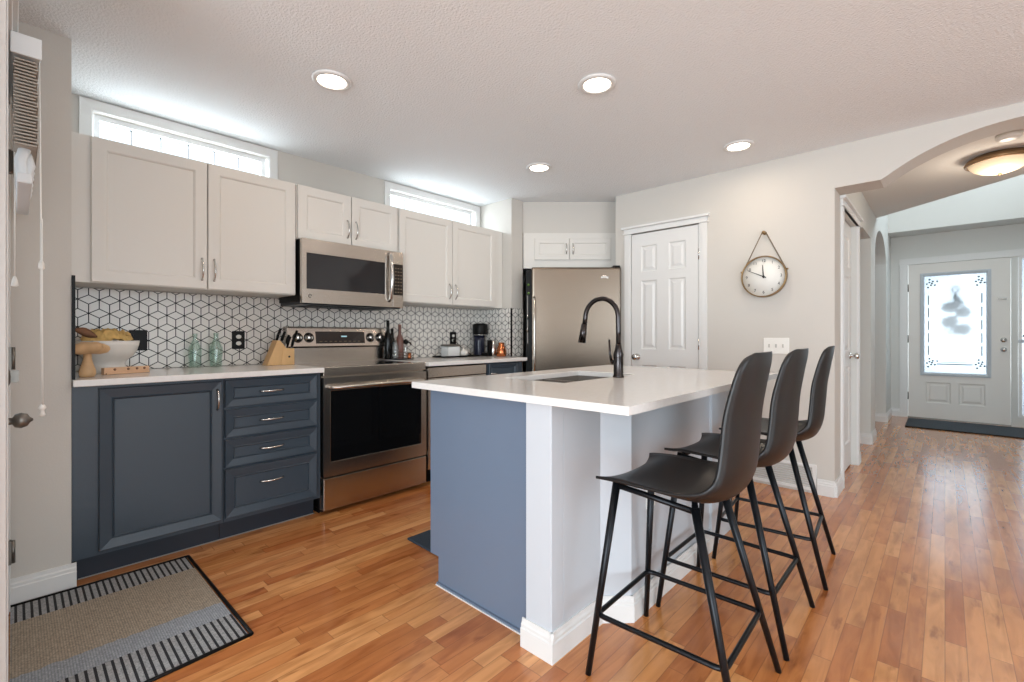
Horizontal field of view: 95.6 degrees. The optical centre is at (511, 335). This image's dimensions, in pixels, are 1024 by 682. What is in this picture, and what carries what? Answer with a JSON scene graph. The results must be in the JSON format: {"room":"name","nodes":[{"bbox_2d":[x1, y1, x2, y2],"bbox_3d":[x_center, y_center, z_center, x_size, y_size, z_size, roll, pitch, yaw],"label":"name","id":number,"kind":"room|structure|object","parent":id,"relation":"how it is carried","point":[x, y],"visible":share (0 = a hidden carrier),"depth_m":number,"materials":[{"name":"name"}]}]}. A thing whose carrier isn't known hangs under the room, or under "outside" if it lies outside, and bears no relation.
{"room":"kitchen","nodes":[
{"label":"kitchen","id":0,"kind":"room"},
{"bbox_2d":[71,93,525,371],"bbox_3d":[-0.989,-0.100,4.138,0.167,2.440,5.100,0,0,43],"label":"wall","id":1,"kind":"structure","parent":0,"point":[183,329],"depth_m":3.13,"materials":[{"name":"white tile"}]},
{"bbox_2d":[129,330,146,350],"bbox_3d":[-2.191,0.025,2.720,0.010,0.120,0.085,0,0,43],"label":"wall outlet","id":2,"kind":"object","parent":1,"relation":"attached to","point":[141,335],"visible":0.73,"depth_m":2.73,"materials":[{"name":"black plastic"}]},
{"bbox_2d":[79,96,277,178],"bbox_3d":[-2.042,-1.115,2.938,0.088,0.390,1.030,0,0,43],"label":"window","id":3,"kind":"structure","parent":1,"relation":"in","point":[89,122],"depth_m":2.84,"materials":[{"name":"white"}]},
{"bbox_2d":[100,123,259,169],"bbox_3d":[-2.065,-1.117,2.960,0.006,0.235,0.870,0,0,43],"label":"grille","id":4,"kind":"object","parent":3,"relation":"attached to","point":[129,126],"depth_m":2.94,"materials":[{"name":"white"}]},
{"bbox_2d":[71,131,294,297],"bbox_3d":[-1.907,-0.640,2.766,0.360,0.740,1.094,0,0,43],"label":"upper cabinet","id":5,"kind":"object","parent":1,"relation":"attached to","point":[142,218],"visible":0.99,"depth_m":2.59,"materials":[{"name":"white wood"}]},
{"bbox_2d":[232,331,244,348],"bbox_3d":[-1.830,0.027,3.106,0.010,0.120,0.075,0,0,43],"label":"wall outlet","id":6,"kind":"object","parent":1,"relation":"attached to","point":[238,337],"visible":1,"depth_m":3.10,"materials":[{"name":"black plastic"}]},
{"bbox_2d":[295,184,396,251],"bbox_3d":[-1.265,-0.829,3.454,0.360,0.362,0.776,0,0,43],"label":"upper cabinet","id":7,"kind":"object","parent":1,"relation":"attached to","point":[323,215],"visible":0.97,"depth_m":3.31,"materials":[{"name":"white wood"}]},
{"bbox_2d":[279,237,402,310],"bbox_3d":[-1.230,-0.424,3.424,0.449,0.437,0.772,0,0,43],"label":"microwave","id":8,"kind":"object","parent":7,"relation":"attached to","point":[328,275],"visible":1,"depth_m":3.26,"materials":[{"name":"silver metal"}]},
{"bbox_2d":[384,181,479,226],"bbox_3d":[-0.731,-1.115,4.344,0.088,0.390,1.095,0,0,43],"label":"window","id":9,"kind":"structure","parent":1,"relation":"in","point":[388,186],"depth_m":4.29,"materials":[{"name":"white"}]},
{"bbox_2d":[390,196,468,220],"bbox_3d":[-0.753,-1.117,4.365,0.006,0.235,0.935,0,0,43],"label":"grille","id":10,"kind":"object","parent":9,"relation":"attached to","point":[407,198],"depth_m":4.36,"materials":[{"name":"white"}]},
{"bbox_2d":[397,208,501,308],"bbox_3d":[-0.593,-0.640,4.173,0.360,0.740,1.180,0,0,43],"label":"upper cabinet","id":11,"kind":"object","parent":1,"relation":"attached to","point":[447,263],"visible":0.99,"depth_m":4.01,"materials":[{"name":"white wood"}]},
{"bbox_2d":[450,332,455,343],"bbox_3d":[-0.565,0.020,4.461,0.010,0.120,0.075,0,0,43],"label":"wall outlet","id":12,"kind":"object","parent":1,"relation":"attached to","point":[452,334],"visible":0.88,"depth_m":4.45,"materials":[{"name":"black plastic"}]},
{"bbox_2d":[480,198,522,371],"bbox_3d":[-0.111,-0.100,4.637,0.450,2.440,0.172,0,0,43],"label":"wall","id":13,"kind":"structure","parent":0,"point":[504,216],"depth_m":4.50,"materials":[{"name":"grey paint"}]},
{"bbox_2d":[8,416,1023,681],"bbox_3d":[1.876,1.170,2.010,7.200,0.100,11.700,0,0,43],"label":"floor","id":14,"kind":"structure","parent":0,"point":[925,575],"depth_m":2.00,"materials":[{"name":"brown wood"}]},
{"bbox_2d":[10,21,70,578],"bbox_3d":[-2.258,-0.100,2.204,0.630,2.440,0.202,0,0,43],"label":"wall pier","id":15,"kind":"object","parent":14,"relation":"on","point":[40,451],"visible":0.57,"depth_m":2.01,"materials":[{"name":"grey paint"}]},
{"bbox_2d":[10,562,76,604],"bbox_3d":[-2.017,1.065,1.990,0.016,0.110,0.218,0,0,43],"label":"baseboard","id":16,"kind":"object","parent":15,"relation":"attached to","point":[60,578],"visible":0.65,"depth_m":1.99,"materials":[{"name":"white"}]},
{"bbox_2d":[71,275,74,379],"bbox_3d":[-1.952,-0.038,2.065,0.012,0.464,0.012,0,0,43],"label":"trim","id":17,"kind":"structure","parent":15,"relation":"attached to","point":[72,276],"depth_m":2.06,"materials":[{"name":"black plastic"}]},
{"bbox_2d":[9,555,253,681],"bbox_3d":[-1.509,1.115,1.806,0.965,0.013,0.643,0,0,43],"label":"kitchen rug","id":18,"kind":"object","parent":14,"relation":"on","point":[149,623],"visible":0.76,"depth_m":1.77,"materials":[{"name":"grey fabric"}]},
{"bbox_2d":[71,379,222,579],"bbox_3d":[-1.964,0.673,2.475,0.671,0.893,0.591,0,0,43],"label":"base cabinet","id":19,"kind":"object","parent":14,"relation":"on","point":[147,458],"visible":0.96,"depth_m":2.25,"materials":[{"name":"blue wood"}]},
{"bbox_2d":[71,364,323,386],"bbox_3d":[-1.783,0.210,2.672,0.673,0.030,1.126,0,0,43],"label":"countertop","id":20,"kind":"structure","parent":19,"relation":"on","point":[231,371],"depth_m":2.48,"materials":[{"name":"white stone"}]},
{"bbox_2d":[75,342,109,376],"bbox_3d":[-2.017,0.111,2.216,0.130,0.166,0.141,0,0,-17],"label":"mushroom","id":21,"kind":"object","parent":20,"relation":"on","point":[87,368],"visible":0.97,"depth_m":2.19,"materials":[{"name":"brown wood"}]},
{"bbox_2d":[75,340,139,373],"bbox_3d":[-2.161,0.110,2.477,0.272,0.170,0.272,0,0,43],"label":"serving bowl","id":22,"kind":"object","parent":20,"relation":"on","point":[119,352],"visible":0.56,"depth_m":2.42,"materials":[{"name":"white ceramic"}]},
{"bbox_2d":[75,327,96,337],"bbox_3d":[-2.133,-0.017,2.322,0.015,0.053,0.087,0,0,43],"label":"bread","id":23,"kind":"object","parent":22,"relation":"in","point":[85,332],"visible":0.92,"depth_m":2.32,"materials":[{"name":"brown food"}]},
{"bbox_2d":[80,328,134,340],"bbox_3d":[-2.159,0.001,2.479,0.241,0.090,0.226,0,0,43],"label":"bread","id":24,"kind":"object","parent":22,"relation":"in","point":[107,334],"visible":0.86,"depth_m":2.43,"materials":[{"name":"yellow food"}]},
{"bbox_2d":[101,366,149,374],"bbox_3d":[-2.005,0.177,2.415,0.040,0.034,0.205,0,0,22],"label":"wooden tray","id":25,"kind":"object","parent":20,"relation":"on","point":[131,369],"visible":0.99,"depth_m":2.40,"materials":[{"name":"brown wood"}]},
{"bbox_2d":[262,340,293,365],"bbox_3d":[-1.578,0.112,3.136,0.096,0.165,0.174,0,0,43],"label":"knife block","id":26,"kind":"object","parent":20,"relation":"on","point":[277,354],"visible":0.98,"depth_m":3.10,"materials":[{"name":"brown wood"}]},
{"bbox_2d":[276,329,280,339],"bbox_3d":[-1.583,0.020,3.134,0.019,0.137,0.051,0,0,43],"label":"kitchen knife","id":27,"kind":"object","parent":26,"relation":"in","point":[279,330],"visible":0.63,"depth_m":3.13,"materials":[{"name":"black plastic"}]},
{"bbox_2d":[281,331,285,341],"bbox_3d":[-1.546,0.025,3.129,0.019,0.117,0.045,0,0,43],"label":"kitchen knife","id":28,"kind":"object","parent":26,"relation":"in","point":[284,332],"visible":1,"depth_m":3.12,"materials":[{"name":"black plastic"}]},
{"bbox_2d":[291,335,295,347],"bbox_3d":[-1.507,0.060,3.186,0.019,0.137,0.051,0,0,43],"label":"kitchen knife","id":29,"kind":"object","parent":26,"relation":"in","point":[294,336],"visible":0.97,"depth_m":3.18,"materials":[{"name":"black plastic"}]},
{"bbox_2d":[78,513,313,579],"bbox_3d":[-1.621,1.118,2.531,0.004,0.004,1.092,0,0,43],"label":"trim","id":30,"kind":"structure","parent":14,"relation":"on","point":[311,513],"depth_m":2.44,"materials":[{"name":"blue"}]},
{"bbox_2d":[219,373,319,538],"bbox_3d":[-1.585,0.673,2.889,0.661,0.893,0.528,0,0,43],"label":"base cabinet","id":31,"kind":"object","parent":14,"relation":"on","point":[271,424],"visible":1,"depth_m":2.66,"materials":[{"name":"blue wood"}]},
{"bbox_2d":[283,326,425,512],"bbox_3d":[-1.114,0.526,3.358,0.700,1.188,0.778,0,0,43],"label":"range","id":32,"kind":"object","parent":14,"relation":"on","point":[373,420],"visible":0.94,"depth_m":3.18,"materials":[{"name":"silver metal"}]},
{"bbox_2d":[294,360,414,366],"bbox_3d":[-1.136,0.207,3.378,0.530,0.016,0.766,0,0,43],"label":"cooktop","id":33,"kind":"object","parent":32,"relation":"in","point":[314,363],"depth_m":3.36,"materials":[{"name":"black glass"}]},
{"bbox_2d":[407,529,436,555],"bbox_3d":[-0.101,1.114,2.706,0.480,0.012,0.900,0,0,43],"label":"mat","id":34,"kind":"object","parent":14,"relation":"on","point":[423,539],"visible":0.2,"depth_m":2.53,"materials":[{"name":"grey"}]},
{"bbox_2d":[423,363,485,481],"bbox_3d":[-0.637,0.676,3.881,0.673,0.888,0.610,0,0,43],"label":"dishwasher","id":35,"kind":"object","parent":14,"relation":"on","point":[463,370],"visible":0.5,"depth_m":3.56,"materials":[{"name":"silver metal"}]},
{"bbox_2d":[384,356,526,365],"bbox_3d":[-0.482,0.210,4.066,0.673,0.030,1.103,0,0,43],"label":"countertop","id":36,"kind":"structure","parent":35,"relation":"on","point":[430,361],"depth_m":3.85,"materials":[{"name":"white stone"}]},
{"bbox_2d":[386,352,413,359],"bbox_3d":[-0.947,0.166,3.874,0.175,0.058,0.182,0,0,43],"label":"tray","id":37,"kind":"object","parent":36,"relation":"on","point":[404,352],"visible":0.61,"depth_m":3.83,"materials":[{"name":"black metal"}]},
{"bbox_2d":[384,320,391,358],"bbox_3d":[-1.013,0.030,3.788,0.064,0.317,0.064,0,0,43],"label":"wine bottle","id":38,"kind":"object","parent":37,"relation":"on","point":[387,337],"visible":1,"depth_m":3.76,"materials":[{"name":"black glass"}]},
{"bbox_2d":[391,328,395,358],"bbox_3d":[-1.001,0.063,3.874,0.058,0.253,0.058,0,0,43],"label":"oil bottle","id":39,"kind":"object","parent":37,"relation":"in","point":[392,329],"visible":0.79,"depth_m":3.86,"materials":[{"name":"clear glass"}]},
{"bbox_2d":[396,324,403,358],"bbox_3d":[-0.937,0.046,3.877,0.063,0.285,0.063,0,0,43],"label":"bottle","id":40,"kind":"object","parent":37,"relation":"in","point":[400,342],"visible":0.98,"depth_m":3.85,"materials":[{"name":"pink glass"}]},
{"bbox_2d":[432,354,479,357],"bbox_3d":[-0.518,0.188,4.333,0.170,0.014,0.430,0,0,43],"label":"serving tray","id":41,"kind":"object","parent":36,"relation":"on","point":[468,355],"visible":0.83,"depth_m":4.22,"materials":[{"name":"black plastic"}]},
{"bbox_2d":[441,344,459,355],"bbox_3d":[-0.567,0.132,4.280,0.108,0.114,0.143,0,0,43],"label":"butter dish","id":42,"kind":"object","parent":41,"relation":"on","point":[446,349],"visible":0.93,"depth_m":4.24,"materials":[{"name":"white ceramic"}]},
{"bbox_2d":[460,348,467,355],"bbox_3d":[-0.459,0.151,4.374,0.096,0.076,0.096,0,0,43],"label":"sugar bowl","id":43,"kind":"object","parent":41,"relation":"on","point":[463,352],"visible":0.81,"depth_m":4.34,"materials":[{"name":"white ceramic"}]},
{"bbox_2d":[473,323,487,355],"bbox_3d":[-0.299,0.035,4.567,0.198,0.320,0.157,0,0,43],"label":"coffee maker","id":44,"kind":"object","parent":36,"relation":"on","point":[480,330],"visible":0.91,"depth_m":4.54,"materials":[{"name":"black plastic"}]},
{"bbox_2d":[487,340,495,355],"bbox_3d":[-0.194,0.116,4.468,0.062,0.158,0.093,0,0,43],"label":"steel canister","id":45,"kind":"object","parent":36,"relation":"on","point":[491,344],"visible":0.89,"depth_m":4.44,"materials":[{"name":"silver metal"}]},
{"bbox_2d":[496,342,505,356],"bbox_3d":[-0.102,0.129,4.434,0.095,0.132,0.095,0,0,24],"label":"copper kettle","id":46,"kind":"object","parent":36,"relation":"on","point":[501,350],"visible":1,"depth_m":4.40,"materials":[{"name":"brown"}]},
{"bbox_2d":[484,361,521,374],"bbox_3d":[-0.274,0.673,4.285,0.671,0.893,0.468,0,0,43],"label":"base cabinet","id":47,"kind":"object","parent":14,"relation":"on","point":[495,368],"visible":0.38,"depth_m":4.07,"materials":[{"name":"blue wood"}]},
{"bbox_2d":[525,265,620,371],"bbox_3d":[0.566,0.222,4.564,0.889,1.756,0.653,0,0,0],"label":"refrigerator","id":48,"kind":"object","parent":14,"relation":"on","point":[558,298],"depth_m":4.30,"materials":[{"name":"silver metal"}]},
{"bbox_2d":[431,390,731,665],"bbox_3d":[0.422,0.678,2.407,0.895,0.884,1.605,0,0,43],"label":"kitchen island","id":49,"kind":"object","parent":14,"relation":"on","point":[520,508],"visible":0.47,"depth_m":1.82,"materials":[{"name":"blue"}]},
{"bbox_2d":[412,365,777,415],"bbox_3d":[0.520,0.222,2.356,1.095,0.027,1.690,0,0,43],"label":"island countertop","id":50,"kind":"structure","parent":49,"relation":"on","point":[641,389],"depth_m":1.92,"materials":[{"name":"white stone"}]},
{"bbox_2d":[535,375,608,382],"bbox_3d":[0.315,0.328,2.415,0.401,0.185,0.676,0,0,43],"label":"sink","id":51,"kind":"object","parent":50,"relation":"in","point":[567,379],"visible":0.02,"depth_m":2.69,"materials":[{"name":"silver metal"}]},
{"bbox_2d":[578,296,623,377],"bbox_3d":[0.457,0.001,2.405,0.268,0.413,0.056,0,0,43],"label":"faucet","id":52,"kind":"object","parent":50,"relation":"on","point":[618,354],"visible":1,"depth_m":2.33,"materials":[{"name":"grey metal"}]},
{"bbox_2d":[585,351,781,681],"bbox_3d":[0.574,0.585,1.540,0.497,1.076,0.449,0,0,42],"label":"bar stool","id":53,"kind":"object","parent":14,"relation":"on","point":[694,480],"visible":1,"depth_m":1.43,"materials":[{"name":"black plastic"}]},
{"bbox_2d":[656,348,814,660],"bbox_3d":[0.927,0.585,1.918,0.497,1.076,0.449,0,0,43],"label":"bar stool","id":54,"kind":"object","parent":14,"relation":"on","point":[785,399],"visible":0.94,"depth_m":1.74,"materials":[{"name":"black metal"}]},
{"bbox_2d":[712,346,835,589],"bbox_3d":[1.339,0.585,2.359,0.497,1.076,0.449,0,0,39],"label":"bar stool","id":55,"kind":"object","parent":14,"relation":"on","point":[807,429],"visible":0.7,"depth_m":2.17,"materials":[{"name":"black metal"}]},
{"bbox_2d":[905,417,1023,438],"bbox_3d":[5.655,1.114,5.523,1.468,0.016,0.808,0,0,43],"label":"mat","id":56,"kind":"object","parent":14,"relation":"on","point":[993,430],"visible":1,"depth_m":5.63,"materials":[{"name":"grey rubber"}]},
{"bbox_2d":[19,0,1023,217],"bbox_3d":[1.815,-1.370,1.945,7.200,0.100,11.520,0,0,43],"label":"ceiling","id":57,"kind":"structure","parent":0,"point":[453,99],"depth_m":2.39,"materials":[{"name":"white paint"}]},
{"bbox_2d":[311,69,351,90],"bbox_3d":[-0.928,-1.314,2.393,0.196,0.012,0.196,0,0,43],"label":"recessed light","id":58,"kind":"object","parent":57,"relation":"in","point":[332,80],"visible":1,"depth_m":2.38,"materials":[{"name":"white plastic"}]},
{"bbox_2d":[527,162,551,171],"bbox_3d":[0.211,-1.314,3.624,0.196,0.012,0.196,0,0,43],"label":"recessed light","id":59,"kind":"object","parent":57,"relation":"in","point":[539,166],"visible":1,"depth_m":3.60,"materials":[{"name":"beige"}]},
{"bbox_2d":[578,73,615,94],"bbox_3d":[0.445,-1.314,2.426,0.196,0.012,0.196,0,0,43],"label":"recessed light","id":60,"kind":"object","parent":57,"relation":"in","point":[597,83],"visible":1,"depth_m":2.41,"materials":[{"name":"beige"}]},
{"bbox_2d":[723,140,753,151],"bbox_3d":[1.569,-1.314,3.215,0.196,0.012,0.196,0,0,43],"label":"recessed light","id":61,"kind":"object","parent":57,"relation":"in","point":[739,145],"visible":1,"depth_m":3.20,"materials":[{"name":"beige"}]},
{"bbox_2d":[963,147,1023,175],"bbox_3d":[3.557,-1.245,3.383,0.380,0.148,0.380,0,0,43],"label":"flush ceiling light","id":62,"kind":"object","parent":57,"relation":"attached to","point":[998,162],"visible":1,"depth_m":3.31,"materials":[{"name":"white glass"}]},
{"bbox_2d":[995,130,1022,142],"bbox_3d":[3.252,-1.302,3.038,0.124,0.036,0.124,0,0,43],"label":"smoke detector","id":63,"kind":"object","parent":57,"relation":"attached to","point":[1009,136],"visible":0.99,"depth_m":3.01,"materials":[{"name":"white plastic"}]},
{"bbox_2d":[523,202,615,232],"bbox_3d":[0.575,-1.167,4.630,0.950,0.306,0.120,0,0,0],"label":"wall","id":64,"kind":"structure","parent":0,"point":[538,217],"depth_m":4.57,"materials":[{"name":"grey paint"}]},
{"bbox_2d":[523,233,615,272],"bbox_3d":[0.573,-0.840,4.723,0.922,0.349,0.393,0,0,0],"label":"upper cabinet","id":65,"kind":"object","parent":64,"relation":"attached to","point":[539,249],"visible":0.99,"depth_m":4.56,"materials":[{"name":"white wood"}]},
{"bbox_2d":[616,102,1023,492],"bbox_3d":[3.225,-0.100,2.489,5.880,2.440,0.280,0,0,43],"label":"wall","id":66,"kind":"structure","parent":0,"point":[793,199],"depth_m":3.39,"materials":[{"name":"grey paint"}]},
{"bbox_2d":[632,224,698,368],"bbox_3d":[1.318,0.090,4.047,0.622,2.035,0.104,0,0,43],"label":"door","id":67,"kind":"structure","parent":66,"relation":"in","point":[665,263],"depth_m":4.04,"materials":[{"name":"white wood"}]},
{"bbox_2d":[621,213,709,369],"bbox_3d":[1.316,0.059,4.053,0.797,2.122,0.038,0,0,43],"label":"trim","id":68,"kind":"structure","parent":66,"relation":"attached to","point":[701,219],"depth_m":3.93,"materials":[{"name":"white wood"}]},
{"bbox_2d":[764,338,788,353],"bbox_3d":[1.969,0.073,3.460,0.170,0.118,0.013,0,0,43],"label":"light switch","id":69,"kind":"object","parent":66,"relation":"attached to","point":[776,345],"visible":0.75,"depth_m":3.46,"materials":[{"name":"white plastic"}]},
{"bbox_2d":[753,460,816,489],"bbox_3d":[1.991,1.008,3.441,0.455,0.185,0.012,0,0,43],"label":"air vent","id":70,"kind":"object","parent":66,"relation":"in","point":[814,467],"visible":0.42,"depth_m":3.40,"materials":[{"name":"white metal"}]},
{"bbox_2d":[817,479,834,497],"bbox_3d":[2.196,1.065,3.247,0.100,0.110,0.016,0,0,43],"label":"baseboard","id":71,"kind":"structure","parent":66,"relation":"attached to","point":[826,488],"depth_m":3.24,"materials":[{"name":"white"}]},
{"bbox_2d":[845,192,890,464],"bbox_3d":[3.838,-1.380,5.022,0.120,5.000,4.260,0,0,43],"label":"wall","id":72,"kind":"structure","parent":0,"point":[875,240],"depth_m":4.83,"materials":[{"name":"white paint"}]},
{"bbox_2d":[835,474,842,497],"bbox_3d":[2.332,1.065,3.308,0.016,0.110,0.260,0,0,43],"label":"baseboard","id":73,"kind":"structure","parent":72,"relation":"attached to","point":[839,481],"depth_m":3.27,"materials":[{"name":"white"}]},
{"bbox_2d":[840,195,863,488],"bbox_3d":[2.736,0.048,3.725,0.038,2.144,0.974,0,0,43],"label":"trim","id":74,"kind":"structure","parent":72,"relation":"attached to","point":[846,205],"depth_m":3.42,"materials":[{"name":"white wood"}]},
{"bbox_2d":[845,222,859,469],"bbox_3d":[2.705,0.083,3.753,0.104,2.050,0.770,0,0,43],"label":"door","id":75,"kind":"structure","parent":72,"relation":"in","point":[848,355],"depth_m":3.95,"materials":[{"name":"white wood"}]},
{"bbox_2d":[860,433,870,444],"bbox_3d":[3.655,1.065,4.826,0.120,0.110,0.016,0,0,43],"label":"baseboard","id":76,"kind":"structure","parent":72,"relation":"attached to","point":[865,438],"depth_m":4.81,"materials":[{"name":"white"}]},
{"bbox_2d":[871,428,876,444],"bbox_3d":[3.844,1.065,4.928,0.016,0.110,0.390,0,0,43],"label":"baseboard","id":77,"kind":"structure","parent":72,"relation":"attached to","point":[874,433],"depth_m":4.89,"materials":[{"name":"white"}]},
{"bbox_2d":[875,413,885,421],"bbox_3d":[4.808,1.065,6.061,0.120,0.110,0.016,0,0,43],"label":"baseboard","id":78,"kind":"structure","parent":72,"relation":"attached to","point":[879,417],"depth_m":6.05,"materials":[{"name":"white"}]},
{"bbox_2d":[886,408,891,421],"bbox_3d":[5.102,1.065,6.277,0.016,0.110,0.700,0,0,43],"label":"baseboard","id":79,"kind":"structure","parent":72,"relation":"attached to","point":[889,413],"depth_m":6.22,"materials":[{"name":"white"}]},
{"bbox_2d":[888,174,1023,237],"bbox_3d":[5.894,-2.630,5.811,1.810,2.500,0.540,0,0,43],"label":"wall","id":80,"kind":"structure","parent":0,"point":[1000,203],"depth_m":5.74,"materials":[{"name":"white paint"}]},
{"bbox_2d":[891,223,1023,427],"bbox_3d":[5.767,-0.160,6.217,2.750,2.560,0.120,0,0,43],"label":"wall","id":81,"kind":"structure","parent":0,"point":[1005,237],"depth_m":6.06,"materials":[{"name":"white paint"}]},
{"bbox_2d":[891,408,901,416],"bbox_3d":[5.381,1.065,6.484,0.140,0.110,0.016,0,0,43],"label":"baseboard","id":82,"kind":"structure","parent":81,"relation":"attached to","point":[895,411],"depth_m":6.48,"materials":[{"name":"white"}]},
{"bbox_2d":[908,257,1010,426],"bbox_3d":[5.820,0.072,6.076,0.980,2.095,0.134,0,0,43],"label":"door","id":83,"kind":"structure","parent":81,"relation":"in","point":[957,397],"depth_m":6.00,"materials":[{"name":"white paint"}]},
{"bbox_2d":[940,286,972,344],"bbox_3d":[5.858,-0.272,6.121,0.310,0.785,0.052,0,0,43],"label":"hanging ornament","id":84,"kind":"object","parent":83,"relation":"hanging from","point":[963,329],"visible":1,"depth_m":6.12,"materials":[{"name":"glass"}]},
{"bbox_2d":[899,249,1023,416],"bbox_3d":[5.985,0.028,5.919,1.605,2.185,0.018,0,0,43],"label":"trim","id":85,"kind":"structure","parent":81,"relation":"attached to","point":[903,263],"depth_m":6.41,"materials":[{"name":"white wood"}]},
{"bbox_2d":[1018,256,1023,417],"bbox_3d":[6.378,0.010,5.582,0.390,1.980,0.055,0,0,43],"label":"window","id":86,"kind":"structure","parent":81,"relation":"in","point":[1020,341],"depth_m":5.69,"materials":[{"name":"white"}]},
{"bbox_3d":[-1.763,-0.100,1.519,1.030,2.440,0.120,0,0,43],"label":"wall","id":87,"kind":"structure","parent":0,"visible":0},
{"bbox_2d":[0,0,18,681],"bbox_3d":[-1.712,0.055,1.581,1.024,2.130,0.040,0,0,43],"label":"trim","id":88,"kind":"structure","parent":87,"relation":"attached to","point":[9,9],"depth_m":1.24,"materials":[{"name":"white"}]},
{"bbox_2d":[8,149,32,565],"bbox_3d":[-1.723,0.086,1.584,0.855,2.045,0.110,0,0,43],"label":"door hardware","id":89,"kind":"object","parent":87,"relation":"in","point":[20,420],"depth_m":1.85,"materials":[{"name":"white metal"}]},
{"bbox_2d":[10,30,46,415],"bbox_3d":[-1.725,-0.340,1.651,0.584,1.200,0.081,0,0,43],"label":"window blind","id":90,"kind":"object","parent":87,"relation":"attached to","point":[26,51],"visible":1,"depth_m":1.47,"materials":[{"name":"white plastic"}]},
{"bbox_3d":[1.903,-0.779,3.502,0.028,0.028,0.042,0,0,43],"label":"peg","id":91,"kind":"object","parent":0,"visible":0},
{"bbox_2d":[741,231,787,296],"bbox_3d":[1.897,-0.543,3.496,0.324,0.502,0.048,0,0,43],"label":"wall clock","id":92,"kind":"object","parent":91,"relation":"hanging from","point":[762,276],"visible":1,"depth_m":3.49,"materials":[{"name":"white metal"}]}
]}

